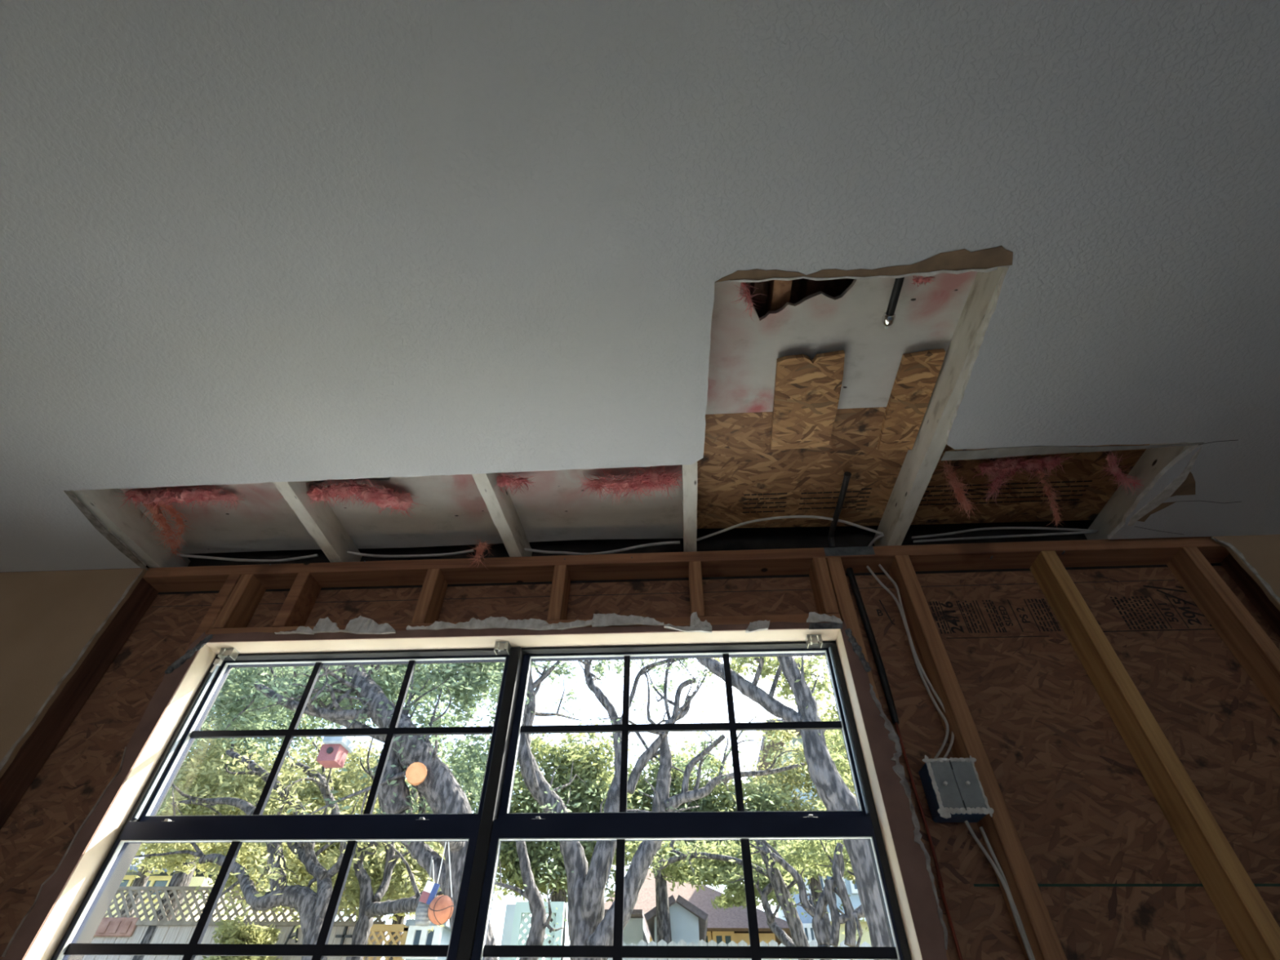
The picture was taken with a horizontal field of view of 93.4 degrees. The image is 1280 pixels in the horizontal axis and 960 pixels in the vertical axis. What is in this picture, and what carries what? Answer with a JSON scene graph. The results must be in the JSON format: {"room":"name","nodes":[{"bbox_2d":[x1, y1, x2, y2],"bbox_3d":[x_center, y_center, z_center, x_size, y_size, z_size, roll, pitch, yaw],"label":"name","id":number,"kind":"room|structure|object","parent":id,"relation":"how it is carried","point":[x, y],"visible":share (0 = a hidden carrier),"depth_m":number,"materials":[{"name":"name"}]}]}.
{"room":"damaged room","nodes":[
{"label":"damaged room","id":0,"kind":"room"},
{"bbox_2d":[0,568,146,778],"bbox_3d":[-2.253,1.186,1.130,1.299,2.440,0.014,-2,-44,3],"label":"wall","id":1,"kind":"structure","parent":0,"point":[51,621],"depth_m":1.79,"materials":[{"name":"beige paint"}]},
{"bbox_2d":[0,0,1279,572],"bbox_3d":[-0.041,-1.409,0.183,6.000,0.017,4.695,-2,-44,3],"label":"ceiling","id":2,"kind":"structure","parent":0,"point":[242,242],"depth_m":1.13,"materials":[{"name":"paint"}]},
{"bbox_2d":[0,565,1279,959],"bbox_3d":[0.099,1.184,1.068,6.000,2.407,0.013,-2,-44,3],"label":"wall","id":3,"kind":"structure","parent":0,"point":[1115,881],"depth_m":1.54,"materials":[{"name":"brown"}]},
{"bbox_2d":[23,613,922,959],"bbox_3d":[-0.359,0.795,1.394,1.835,1.035,0.122,-2,-44,3],"label":"window frame","id":4,"kind":"structure","parent":3,"relation":"in","point":[61,915],"depth_m":1.66,"materials":[{"name":"beige paint"}]},
{"bbox_2d":[1,632,204,959],"bbox_3d":[-1.292,0.800,1.414,0.059,0.996,0.006,-2,-44,3],"label":"drywall remnant","id":5,"kind":"object","parent":4,"relation":"attached to","point":[52,889],"depth_m":1.41,"materials":[{"name":"paper"}]},
{"bbox_2d":[164,634,212,674],"bbox_3d":[-1.276,0.492,1.709,0.081,0.121,0.014,-2,-44,3],"label":"dark putty","id":6,"kind":"object","parent":4,"relation":"attached to","point":[202,643],"visible":1,"depth_m":1.70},
{"bbox_2d":[211,573,266,628],"bbox_3d":[-1.247,0.399,1.881,0.038,0.192,0.088,-2,-44,3],"label":"stud","id":7,"kind":"object","parent":4,"relation":"on","point":[241,605],"visible":0.86,"depth_m":1.87,"materials":[{"name":"brown wood"}]},
{"bbox_2d":[271,572,321,626],"bbox_3d":[-1.060,0.392,1.871,0.038,0.192,0.088,-2,-44,3],"label":"stud","id":8,"kind":"object","parent":4,"relation":"on","point":[300,599],"visible":0.86,"depth_m":1.86,"materials":[{"name":"brown wood"}]},
{"bbox_2d":[410,568,447,623],"bbox_3d":[-0.643,0.377,1.849,0.039,0.192,0.088,-2,-44,3],"label":"stud","id":9,"kind":"object","parent":4,"relation":"on","point":[430,600],"visible":0.84,"depth_m":1.83,"materials":[{"name":"brown wood"}]},
{"bbox_2d":[50,640,911,959],"bbox_3d":[-0.355,0.849,1.425,1.803,0.960,0.080,-2,-44,3],"label":"window","id":10,"kind":"structure","parent":4,"relation":"attached to","point":[484,831],"depth_m":1.43,"materials":[{"name":"grey plastic"}]},
{"bbox_2d":[63,840,448,959],"bbox_3d":[-0.820,1.003,1.287,0.848,0.411,0.012,-2,-44,3],"label":"grille","id":11,"kind":"object","parent":10,"relation":"attached to","point":[192,949],"depth_m":1.30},
{"bbox_2d":[189,660,493,814],"bbox_3d":[-0.812,0.686,1.641,0.848,0.415,0.012,-2,-44,3],"label":"grille","id":12,"kind":"object","parent":10,"relation":"attached to","point":[223,670],"depth_m":1.64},
{"bbox_2d":[520,653,842,812],"bbox_3d":[0.102,0.653,1.592,0.848,0.415,0.012,-2,-44,3],"label":"grille","id":13,"kind":"object","parent":10,"relation":"attached to","point":[731,726],"depth_m":1.60,"materials":[{"name":"metal"}]},
{"bbox_2d":[482,839,897,959],"bbox_3d":[0.095,0.970,1.239,0.848,0.411,0.012,-2,-44,3],"label":"grille","id":14,"kind":"object","parent":10,"relation":"attached to","point":[616,952],"depth_m":1.25,"materials":[{"name":"metal"}]},
{"bbox_2d":[199,621,844,642],"bbox_3d":[-0.356,0.423,1.701,1.832,0.034,0.003,-2,-44,3],"label":"drywall remnant","id":15,"kind":"object","parent":4,"relation":"attached to","point":[253,636],"visible":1,"depth_m":1.70,"materials":[{"name":"paper"}]},
{"bbox_2d":[311,615,395,634],"bbox_3d":[-0.817,0.417,1.736,0.245,0.058,0.012,-2,-44,3],"label":"plaster","id":16,"kind":"object","parent":15,"relation":"attached to","point":[360,625],"visible":1,"depth_m":1.73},
{"bbox_2d":[405,616,593,630],"bbox_3d":[-0.395,0.406,1.710,0.540,0.046,0.013,-2,-44,3],"label":"plaster","id":17,"kind":"object","parent":15,"relation":"attached to","point":[491,622],"visible":1,"depth_m":1.71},
{"bbox_2d":[591,613,663,626],"bbox_3d":[-0.035,0.390,1.693,0.203,0.041,0.012,-2,-44,3],"label":"plaster","id":18,"kind":"object","parent":15,"relation":"attached to","point":[598,620],"visible":1,"depth_m":1.69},
{"bbox_2d":[546,564,570,620],"bbox_3d":[-0.244,0.362,1.828,0.038,0.192,0.088,-2,-44,3],"label":"stud","id":19,"kind":"object","parent":4,"relation":"on","point":[559,595],"visible":0.86,"depth_m":1.80,"materials":[{"name":"brown wood"}]},
{"bbox_2d":[688,560,705,616],"bbox_3d":[0.169,0.347,1.806,0.038,0.192,0.088,-2,-44,3],"label":"stud","id":20,"kind":"object","parent":4,"relation":"on","point":[695,582],"visible":0.83,"depth_m":1.77,"materials":[{"name":"brown wood"}]},
{"bbox_2d":[808,557,839,613],"bbox_3d":[0.543,0.334,1.786,0.038,0.192,0.088,-2,-44,3],"label":"stud","id":21,"kind":"object","parent":4,"relation":"on","point":[824,594],"visible":0.86,"depth_m":1.76,"materials":[{"name":"brown wood"}]},
{"bbox_2d":[840,617,947,959],"bbox_3d":[0.576,0.732,1.313,0.072,0.993,0.009,-2,-44,3],"label":"drywall remnant","id":22,"kind":"object","parent":4,"relation":"attached to","point":[921,897],"depth_m":1.31,"materials":[{"name":"paper"}]},
{"bbox_2d":[844,627,870,671],"bbox_3d":[0.573,0.446,1.591,0.044,0.127,0.014,-2,-44,3],"label":"dark putty","id":23,"kind":"object","parent":22,"relation":"attached to","point":[852,639],"visible":1,"depth_m":1.59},
{"bbox_2d":[15,479,1221,595],"bbox_3d":[0.115,0.135,2.089,6.000,0.520,0.012,-2,-44,3],"label":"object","id":24,"kind":"structure","parent":3,"relation":"attached to","point":[806,537],"depth_m":1.99,"materials":[{"name":"wood"}]},
{"bbox_2d":[745,278,848,317],"bbox_3d":[-0.037,-1.785,0.517,7.000,0.040,5.650,-2,-44,3],"label":"rafter","id":25,"kind":"structure","parent":0,"point":[834,287],"depth_m":1.75,"materials":[{"name":"brown wood"}]},
{"bbox_2d":[1208,534,1279,611],"bbox_3d":[2.373,1.018,0.886,1.430,2.440,0.016,-2,-44,3],"label":"wall","id":26,"kind":"structure","parent":0,"point":[1259,555],"depth_m":1.71,"materials":[{"name":"beige paint"}]},
{"bbox_3d":[-0.068,0.389,-1.560,6.200,0.120,4.901,-2,-44,3],"label":"floor","id":27,"kind":"structure","parent":0,"visible":0},
{"bbox_3d":[0.083,1.998,0.207,6.000,0.038,0.088,-2,-44,3],"label":"plate","id":28,"kind":"object","parent":27,"relation":"on","visible":0},
{"bbox_2d":[0,577,159,829],"bbox_3d":[-1.624,1.194,1.139,0.036,2.374,0.088,-2,-44,3],"label":"stud","id":29,"kind":"object","parent":28,"relation":"on","point":[38,747],"visible":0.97,"depth_m":1.69,"materials":[{"name":"brown wood"}]},
{"bbox_2d":[90,574,240,810],"bbox_3d":[-1.299,1.183,1.122,0.039,2.374,0.088,-2,-44,3],"label":"stud","id":30,"kind":"object","parent":28,"relation":"on","point":[222,597],"visible":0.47,"depth_m":1.82,"materials":[{"name":"brown wood"}]},
{"bbox_2d":[826,556,951,959],"bbox_3d":[0.575,1.115,1.024,0.042,2.374,0.088,-2,-44,3],"label":"stud","id":31,"kind":"object","parent":28,"relation":"on","point":[837,575],"visible":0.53,"depth_m":1.71,"materials":[{"name":"brown wood"}]},
{"bbox_2d":[846,567,963,959],"bbox_3d":[0.638,1.121,1.041,0.028,2.392,0.019,-2,-44,3],"label":"copper pipe","id":32,"kind":"object","parent":28,"relation":"on","point":[882,676],"visible":0.99,"depth_m":1.56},
{"bbox_2d":[888,555,1066,959],"bbox_3d":[0.793,1.107,1.012,0.077,2.374,0.088,-2,-44,3],"label":"stud","id":33,"kind":"object","parent":28,"relation":"on","point":[1001,832],"visible":0.86,"depth_m":1.39,"materials":[{"name":"brown wood"}]},
{"bbox_2d":[124,536,1230,592],"bbox_3d":[0.708,0.251,1.851,4.800,0.056,0.091,-2,-44,3],"label":"plate","id":34,"kind":"object","parent":33,"relation":"on","point":[1148,551],"visible":0.91,"depth_m":1.87,"materials":[{"name":"brown wood"}]},
{"bbox_2d":[69,488,191,568],"bbox_3d":[-1.611,-0.136,1.593,0.040,0.089,1.288,-2,-44,3],"label":"joist","id":35,"kind":"object","parent":34,"relation":"on","point":[121,518],"visible":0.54,"depth_m":1.86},
{"bbox_2d":[176,553,318,562],"bbox_3d":[-1.284,0.255,1.972,0.464,0.022,0.021,0,-44,1],"label":"electrical cable","id":36,"kind":"object","parent":34,"relation":"on","point":[177,554],"visible":1,"depth_m":1.97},
{"bbox_2d":[273,480,362,562],"bbox_3d":[-1.006,-0.158,1.562,0.042,0.089,1.288,-2,-44,3],"label":"joist","id":37,"kind":"object","parent":34,"relation":"on","point":[320,521],"visible":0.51,"depth_m":1.83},
{"bbox_2d":[120,464,683,554],"bbox_3d":[-0.754,0.074,1.869,1.812,0.012,0.422,-2,-44,3],"label":"board","id":38,"kind":"object","parent":37,"relation":"on","point":[454,511],"visible":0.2,"depth_m":1.90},
{"bbox_2d":[137,500,185,561],"bbox_3d":[-1.482,0.164,1.894,0.099,0.098,0.299,9,-45,-8],"label":"tuft","id":39,"kind":"object","parent":38,"relation":"hanging from","point":[160,519],"visible":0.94,"depth_m":1.87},
{"bbox_2d":[158,504,195,552],"bbox_3d":[-1.444,0.153,1.887,0.106,0.079,0.273,11,-45,-10],"label":"tuft","id":40,"kind":"object","parent":38,"relation":"hanging from","point":[179,517],"visible":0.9,"depth_m":1.86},
{"bbox_2d":[115,484,246,513],"bbox_3d":[-1.380,0.048,1.799,0.382,0.114,0.125,0,-44,1],"label":"tuft","id":41,"kind":"object","parent":38,"relation":"hanging from","point":[173,495],"visible":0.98,"depth_m":1.79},
{"bbox_2d":[276,478,425,518],"bbox_3d":[-0.855,0.044,1.767,0.427,0.116,0.149,7,-45,-6],"label":"tuft","id":42,"kind":"object","parent":38,"relation":"hanging from","point":[388,499],"visible":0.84,"depth_m":1.76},
{"bbox_2d":[573,466,682,504],"bbox_3d":[-0.024,0.003,1.732,0.346,0.134,0.144,-4,-44,5],"label":"tuft","id":43,"kind":"object","parent":38,"relation":"hanging from","point":[657,478],"visible":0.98,"depth_m":1.72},
{"bbox_2d":[347,549,474,557],"bbox_3d":[-0.748,0.240,1.956,0.422,0.020,0.021,-1,-44,2],"label":"electrical cable","id":44,"kind":"object","parent":34,"relation":"on","point":[471,550],"visible":1,"depth_m":1.95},
{"bbox_2d":[471,472,532,556],"bbox_3d":[-0.459,-0.177,1.533,0.041,0.089,1.293,-4,-44,5],"label":"joist","id":45,"kind":"object","parent":34,"relation":"on","point":[500,507],"visible":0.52,"depth_m":1.79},
{"bbox_2d":[496,471,537,496],"bbox_3d":[-0.387,0.022,1.749,0.172,0.094,0.123,10,-45,-10],"label":"tuft","id":46,"kind":"object","parent":45,"relation":"attached to","point":[514,480],"visible":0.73,"depth_m":1.73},
{"bbox_2d":[524,541,679,555],"bbox_3d":[-0.136,0.222,1.924,0.526,0.027,0.033,-2,-44,3],"label":"electrical cable","id":47,"kind":"object","parent":34,"relation":"on","point":[666,542],"visible":0.88,"depth_m":1.92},
{"bbox_2d":[681,461,697,551],"bbox_3d":[0.122,-0.198,1.502,0.041,0.089,1.288,-2,-44,3],"label":"joist","id":48,"kind":"object","parent":34,"relation":"on","point":[689,477],"visible":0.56,"depth_m":1.72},
{"bbox_2d":[696,515,883,541],"bbox_3d":[0.456,0.142,1.838,0.570,0.018,0.108,-3,-44,4],"label":"electrical cable","id":49,"kind":"object","parent":48,"relation":"attached to","point":[792,516],"visible":1,"depth_m":1.81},
{"bbox_2d":[705,271,977,414],"bbox_3d":[0.433,-0.441,1.320,0.656,0.012,0.729,-2,-44,3],"label":"board","id":50,"kind":"object","parent":48,"relation":"on","point":[744,352],"visible":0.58,"depth_m":1.42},
{"bbox_2d":[749,281,763,317],"bbox_3d":[0.282,-0.363,1.516,0.020,0.070,1.100,-2,-44,3],"label":"roof slat","id":51,"kind":"object","parent":50,"relation":"on","point":[757,293],"visible":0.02,"depth_m":1.40,"materials":[{"name":"brown wood"}]},
{"bbox_2d":[764,280,791,314],"bbox_3d":[0.332,-0.350,1.500,0.040,0.070,1.100,-2,-44,3],"label":"roof slat","id":52,"kind":"object","parent":50,"relation":"on","point":[779,291],"visible":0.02,"depth_m":1.38,"materials":[{"name":"brown wood"}]},
{"bbox_2d":[770,350,844,449],"bbox_3d":[0.421,-0.196,1.540,0.166,0.014,0.302,-2,-44,3],"label":"board","id":53,"kind":"object","parent":50,"relation":"attached to","point":[806,393],"visible":1,"depth_m":1.52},
{"bbox_2d":[797,278,825,302],"bbox_3d":[0.417,-0.382,1.523,0.040,0.070,1.100,-2,-44,3],"label":"roof slat","id":54,"kind":"object","parent":50,"relation":"on","point":[807,287],"visible":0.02,"depth_m":1.41,"materials":[{"name":"brown wood"}]},
{"bbox_2d":[881,276,904,328],"bbox_3d":[0.549,-0.407,1.296,0.026,0.038,0.174,-1,-44,2],"label":"pipe","id":55,"kind":"object","parent":50,"relation":"attached to","point":[889,317],"visible":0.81,"depth_m":1.31,"materials":[{"name":"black metal"}]},
{"bbox_2d":[876,348,945,450],"bbox_3d":[0.682,-0.195,1.537,0.097,0.014,0.314,-2,-44,3],"label":"board","id":56,"kind":"object","parent":50,"relation":"attached to","point":[917,373],"visible":1,"depth_m":1.52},
{"bbox_2d":[828,471,851,547],"bbox_3d":[0.584,0.095,1.768,0.020,0.060,0.280,-1,-44,2],"label":"vent pipe","id":57,"kind":"object","parent":34,"relation":"on","point":[846,475],"visible":1,"depth_m":1.77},
{"bbox_2d":[823,546,875,555],"bbox_3d":[0.634,0.215,1.829,0.146,0.031,0.004,-2,-44,3],"label":"plate","id":58,"kind":"object","parent":34,"relation":"attached to","point":[864,550],"visible":1,"depth_m":1.83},
{"bbox_2d":[873,266,1004,546],"bbox_3d":[0.757,-0.221,1.469,0.043,0.089,1.290,-1,-44,2],"label":"joist","id":59,"kind":"object","parent":34,"relation":"on","point":[919,464],"visible":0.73,"depth_m":1.50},
{"bbox_2d":[697,406,1149,528],"bbox_3d":[0.798,-0.028,1.739,1.308,0.012,0.490,-2,-44,3],"label":"osb sheathing","id":60,"kind":"object","parent":59,"relation":"on","point":[740,478],"visible":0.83,"depth_m":1.77,"materials":[{"name":"brown"}]},
{"bbox_2d":[933,460,981,518],"bbox_3d":[0.889,0.025,1.692,0.083,0.115,0.214,-29,-52,27],"label":"tuft","id":61,"kind":"object","parent":60,"relation":"hanging from","point":[959,491],"visible":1,"depth_m":1.69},
{"bbox_2d":[982,470,1022,503],"bbox_3d":[1.025,0.008,1.722,0.085,0.083,0.140,12,-45,-11],"label":"tuft","id":62,"kind":"object","parent":60,"relation":"hanging from","point":[995,483],"visible":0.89,"depth_m":1.72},
{"bbox_2d":[968,453,1075,486],"bbox_3d":[1.060,-0.043,1.678,0.278,0.097,0.105,-6,-45,7],"label":"tuft","id":63,"kind":"object","parent":60,"relation":"attached to","point":[999,465],"visible":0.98,"depth_m":1.67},
{"bbox_2d":[1027,469,1069,527],"bbox_3d":[1.179,0.052,1.736,0.078,0.085,0.280,-26,-50,25],"label":"tuft","id":64,"kind":"object","parent":60,"relation":"hanging from","point":[1046,491],"visible":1,"depth_m":1.73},
{"bbox_2d":[1102,450,1143,496],"bbox_3d":[1.324,-0.019,1.659,0.199,0.081,0.088,35,-53,-30],"label":"tuft","id":65,"kind":"object","parent":60,"relation":"hanging from","point":[1112,460],"visible":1,"depth_m":1.66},
{"bbox_2d":[913,530,1096,542],"bbox_3d":[1.110,0.173,1.842,0.534,0.007,0.011,-4,-44,5],"label":"electrical cable","id":66,"kind":"object","parent":34,"relation":"on","point":[1091,531],"visible":1,"depth_m":1.84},
{"bbox_2d":[911,526,1097,538],"bbox_3d":[1.110,0.156,1.837,0.549,0.016,0.029,-2,-44,3],"label":"electrical cable","id":67,"kind":"object","parent":34,"relation":"on","point":[998,527],"visible":1,"depth_m":1.83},
{"bbox_2d":[1084,442,1195,539],"bbox_3d":[1.397,-0.244,1.435,0.040,0.089,1.288,-2,-44,3],"label":"joist","id":68,"kind":"object","parent":34,"relation":"on","point":[1153,461],"visible":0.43,"depth_m":1.72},
{"bbox_2d":[878,564,954,758],"bbox_3d":[0.752,0.465,1.641,0.058,0.580,0.009,-2,-44,3],"label":"electrical cable","id":69,"kind":"object","parent":33,"relation":"attached to","point":[935,693],"visible":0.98,"depth_m":1.60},
{"bbox_2d":[918,755,994,822],"bbox_3d":[0.711,0.707,1.372,0.120,0.133,0.084,-2,-44,3],"label":"switch box","id":70,"kind":"object","parent":33,"relation":"attached to","point":[954,792],"visible":1,"depth_m":1.35,"materials":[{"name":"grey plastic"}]},
{"bbox_2d":[866,565,949,758],"bbox_3d":[0.729,0.467,1.642,0.081,0.571,0.009,-2,-44,3],"label":"electrical cable","id":71,"kind":"object","parent":70,"relation":"attached to","point":[939,710],"visible":0.98,"depth_m":1.60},
{"bbox_2d":[964,820,1032,959],"bbox_3d":[0.744,1.010,1.111,0.046,0.716,0.009,-2,-44,3],"label":"electrical cable","id":72,"kind":"object","parent":70,"relation":"attached to","point":[1023,937],"visible":0.98,"depth_m":1.26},
{"bbox_2d":[979,826,1035,959],"bbox_3d":[0.762,1.019,1.101,0.021,0.690,0.008,-2,-44,3],"label":"electrical cable","id":73,"kind":"object","parent":33,"relation":"attached to","point":[981,828],"visible":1,"depth_m":1.28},
{"bbox_2d":[1029,551,1279,959],"bbox_3d":[1.209,1.092,0.990,0.061,2.374,0.088,-2,-44,3],"label":"stud","id":74,"kind":"object","parent":28,"relation":"on","point":[1246,916],"visible":1,"depth_m":1.37,"materials":[{"name":"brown wood"}]},
{"bbox_2d":[1166,546,1279,716],"bbox_3d":[1.607,1.077,0.969,0.055,2.374,0.088,-2,-44,3],"label":"stud","id":75,"kind":"object","parent":28,"relation":"on","point":[1257,654],"visible":1,"depth_m":1.63,"materials":[{"name":"brown wood"}]},
{"bbox_2d":[1220,553,1279,636],"bbox_3d":[1.752,1.072,0.961,0.038,2.374,0.088,-2,-44,3],"label":"stud","id":76,"kind":"object","parent":28,"relation":"on","point":[1242,579],"visible":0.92,"depth_m":1.72,"materials":[{"name":"brown wood"}]},
{"label":"outside","id":77,"kind":"structure","parent":0,"visible":0},
{"bbox_3d":[1.928,22.265,21.246,80.000,0.881,58.370,-2,-44,3],"label":"lawn","id":78,"kind":"structure","parent":77,"visible":0},
{"bbox_2d":[105,848,299,920],"bbox_3d":[-10.658,10.215,12.668,5.019,4.375,5.800,-2,-44,3],"label":"house","id":79,"kind":"structure","parent":78,"relation":"on","point":[162,879],"depth_m":11.50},
{"bbox_2d":[116,743,353,917],"bbox_3d":[-6.567,6.125,8.537,4.892,4.590,2.194,-2,-44,3],"label":"tree","id":80,"kind":"object","parent":78,"relation":"on","point":[141,878],"visible":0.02,"depth_m":9.06,"materials":[{"name":"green plant"}]},
{"bbox_2d":[81,886,389,959],"bbox_3d":[-5.923,5.724,6.407,6.110,2.363,0.059,-2,-44,3],"label":"fence","id":81,"kind":"object","parent":78,"relation":"on","point":[173,931],"visible":0.35,"depth_m":6.93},
{"bbox_2d":[93,917,138,937],"bbox_3d":[-6.088,5.150,6.953,0.570,0.180,0.049,-2,-44,3],"label":"plaque","id":82,"kind":"object","parent":81,"relation":"attached to","point":[108,926],"visible":0.67,"depth_m":6.93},
{"bbox_2d":[201,915,283,959],"bbox_3d":[-4.105,5.384,5.707,0.650,2.070,1.108,-2,-44,3],"label":"shrub","id":83,"kind":"object","parent":78,"relation":"on","point":[232,933],"visible":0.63,"depth_m":6.22,"materials":[{"name":"green plant"}]},
{"bbox_2d":[121,694,411,959],"bbox_3d":[-4.101,4.223,5.633,2.650,4.410,4.132,30,-51,-27],"label":"oak tree","id":84,"kind":"object","parent":78,"relation":"on","point":[280,891],"visible":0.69,"depth_m":5.91,"materials":[{"name":"green plant"}]},
{"bbox_2d":[132,662,541,959],"bbox_3d":[-4.561,4.525,7.479,6.025,5.708,2.719,7,-45,-6],"label":"tree","id":85,"kind":"object","parent":78,"relation":"on","point":[179,879],"visible":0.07,"depth_m":7.91,"materials":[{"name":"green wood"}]},
{"bbox_2d":[189,662,519,959],"bbox_3d":[-2.790,2.840,3.988,4.027,4.725,2.605,-2,-44,3],"label":"oak tree","id":86,"kind":"object","parent":78,"relation":"on","point":[414,758],"visible":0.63,"depth_m":4.73,"materials":[{"name":"green plant"}]},
{"bbox_2d":[315,697,370,768],"bbox_3d":[-2.144,1.810,4.249,0.222,0.557,0.883,25,-49,-23],"label":"birdhouse","id":87,"kind":"object","parent":86,"relation":"hanging from","point":[333,753],"visible":0.88,"depth_m":3.87,"materials":[{"name":"red paint"}]},
{"bbox_2d":[418,859,439,904],"bbox_3d":[-1.222,2.361,3.542,0.102,0.226,0.012,-2,-44,3],"label":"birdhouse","id":88,"kind":"object","parent":86,"relation":"hanging from","point":[432,888],"visible":0.98,"depth_m":3.50,"materials":[{"name":"blue paint"}]},
{"bbox_2d":[427,841,453,924],"bbox_3d":[-1.136,2.338,3.557,0.140,0.462,0.140,-2,-44,3],"label":"ball","id":89,"kind":"object","parent":86,"relation":"hanging from","point":[440,909],"visible":1,"depth_m":3.41,"materials":[{"name":"rubber"}]},
{"bbox_2d":[414,855,432,926],"bbox_3d":[-1.242,2.416,3.561,0.104,0.343,0.104,-2,-44,3],"label":"ribbed pot","id":90,"kind":"object","parent":89,"relation":"attached to","point":[422,919],"visible":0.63,"depth_m":3.44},
{"bbox_2d":[290,737,453,959],"bbox_3d":[-4.412,6.295,8.896,3.750,4.899,2.276,4,-44,-3],"label":"tree","id":91,"kind":"object","parent":78,"relation":"on","point":[397,918],"visible":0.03,"depth_m":9.74,"materials":[{"name":"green plant"}]},
{"bbox_2d":[362,924,408,959],"bbox_3d":[-2.790,5.586,5.995,0.524,1.898,0.060,-2,-44,3],"label":"gate","id":92,"kind":"object","parent":78,"relation":"on","point":[397,928],"visible":0.53,"depth_m":6.58,"materials":[{"name":"paint"}]},
{"bbox_2d":[284,718,506,959],"bbox_3d":[-2.650,4.266,5.561,2.190,4.109,3.031,16,-46,-15],"label":"oak tree","id":93,"kind":"object","parent":78,"relation":"on","point":[384,864],"visible":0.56,"depth_m":6.21,"materials":[{"name":"green plant"}]},
{"bbox_2d":[401,919,451,959],"bbox_3d":[-2.152,5.419,5.675,0.418,2.000,0.710,-2,-44,3],"label":"blue playhouse","id":94,"kind":"object","parent":78,"relation":"on","point":[416,935],"visible":0.59,"depth_m":6.06},
{"bbox_2d":[498,903,515,959],"bbox_3d":[-1.335,5.168,5.504,0.100,2.139,0.100,-2,-44,3],"label":"post","id":95,"kind":"object","parent":78,"relation":"on","point":[510,908],"visible":0.71,"depth_m":6.08,"materials":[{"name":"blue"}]},
{"bbox_2d":[508,901,565,959],"bbox_3d":[-1.005,5.008,5.281,0.486,2.175,0.080,-2,-44,3],"label":"lattice screen","id":96,"kind":"object","parent":78,"relation":"on","point":[522,908],"visible":0.57,"depth_m":5.90,"materials":[{"name":"paint"}]},
{"bbox_2d":[474,718,644,959],"bbox_3d":[-1.256,5.659,8.005,2.769,4.632,1.713,-2,-44,3],"label":"tree","id":97,"kind":"object","parent":78,"relation":"on","point":[539,852],"visible":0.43,"depth_m":8.57,"materials":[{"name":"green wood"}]},
{"bbox_2d":[604,909,650,959],"bbox_3d":[-0.328,8.403,9.328,0.852,2.540,2.400,-2,-44,3],"label":"outbuilding","id":98,"kind":"structure","parent":78,"relation":"on","point":[636,930],"depth_m":9.33,"materials":[{"name":"grey"}]},
{"bbox_2d":[492,657,804,959],"bbox_3d":[-0.248,2.796,4.472,3.218,5.263,1.728,-2,-44,3],"label":"oak tree","id":99,"kind":"object","parent":78,"relation":"on","point":[588,925],"visible":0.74,"depth_m":4.74,"materials":[{"name":"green plant"}]},
{"bbox_2d":[644,894,708,959],"bbox_3d":[0.593,7.978,8.962,0.952,2.660,2.240,-2,-44,3],"label":"garden shed","id":100,"kind":"object","parent":78,"relation":"on","point":[689,923],"visible":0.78,"depth_m":8.96,"materials":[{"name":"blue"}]},
{"bbox_2d":[604,867,791,959],"bbox_3d":[1.215,11.192,13.469,4.226,4.346,5.800,-2,-44,3],"label":"house","id":101,"kind":"structure","parent":78,"relation":"on","point":[730,924],"depth_m":12.44,"materials":[{"name":"paint"}]},
{"bbox_2d":[586,736,852,959],"bbox_3d":[0.961,6.239,8.653,4.529,4.752,1.650,-3,-44,4],"label":"tree","id":102,"kind":"object","parent":78,"relation":"on","point":[723,801],"visible":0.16,"depth_m":9.42,"materials":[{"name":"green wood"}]},
{"bbox_2d":[625,840,814,959],"bbox_3d":[0.908,5.360,6.286,2.379,3.160,2.207,1,-44,0],"label":"oak tree","id":103,"kind":"object","parent":78,"relation":"on","point":[724,865],"visible":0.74,"depth_m":6.90,"materials":[{"name":"green plant"}]},
{"bbox_2d":[607,939,873,959],"bbox_3d":[4.746,6.225,6.576,10.816,1.938,0.070,-2,-44,3],"label":"picket fence","id":104,"kind":"object","parent":78,"relation":"on","point":[813,943],"visible":0.21,"depth_m":7.37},
{"bbox_2d":[719,794,868,959],"bbox_3d":[1.599,4.503,5.144,1.772,3.239,1.531,-2,-44,3],"label":"oak tree","id":105,"kind":"object","parent":78,"relation":"on","point":[838,858],"visible":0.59,"depth_m":5.39,"materials":[{"name":"green plant"}]},
{"bbox_2d":[743,691,856,946],"bbox_3d":[2.998,6.006,9.162,2.969,5.834,1.918,7,-45,-6],"label":"tree","id":106,"kind":"object","parent":78,"relation":"on","point":[791,779],"visible":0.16,"depth_m":10.10,"materials":[{"name":"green plant"}]},
{"bbox_2d":[753,719,871,959],"bbox_3d":[10.864,10.317,14.170,15.354,6.785,7.000,-2,-44,3],"label":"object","id":107,"kind":"structure","parent":78,"relation":"on","point":[851,888],"depth_m":12.55,"materials":[{"name":"green"}]},
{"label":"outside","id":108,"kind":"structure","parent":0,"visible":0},
{"bbox_3d":[0.167,3.165,0.995,18.000,0.110,2.550,-2,-44,3],"label":"patio","id":109,"kind":"object","parent":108,"visible":0},
{"bbox_2d":[695,655,891,959],"bbox_3d":[1.152,2.769,3.924,2.005,4.822,2.091,16,-46,-15],"label":"oak tree","id":110,"kind":"object","parent":109,"relation":"on","point":[824,771],"visible":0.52,"depth_m":3.93,"materials":[{"name":"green plant"}]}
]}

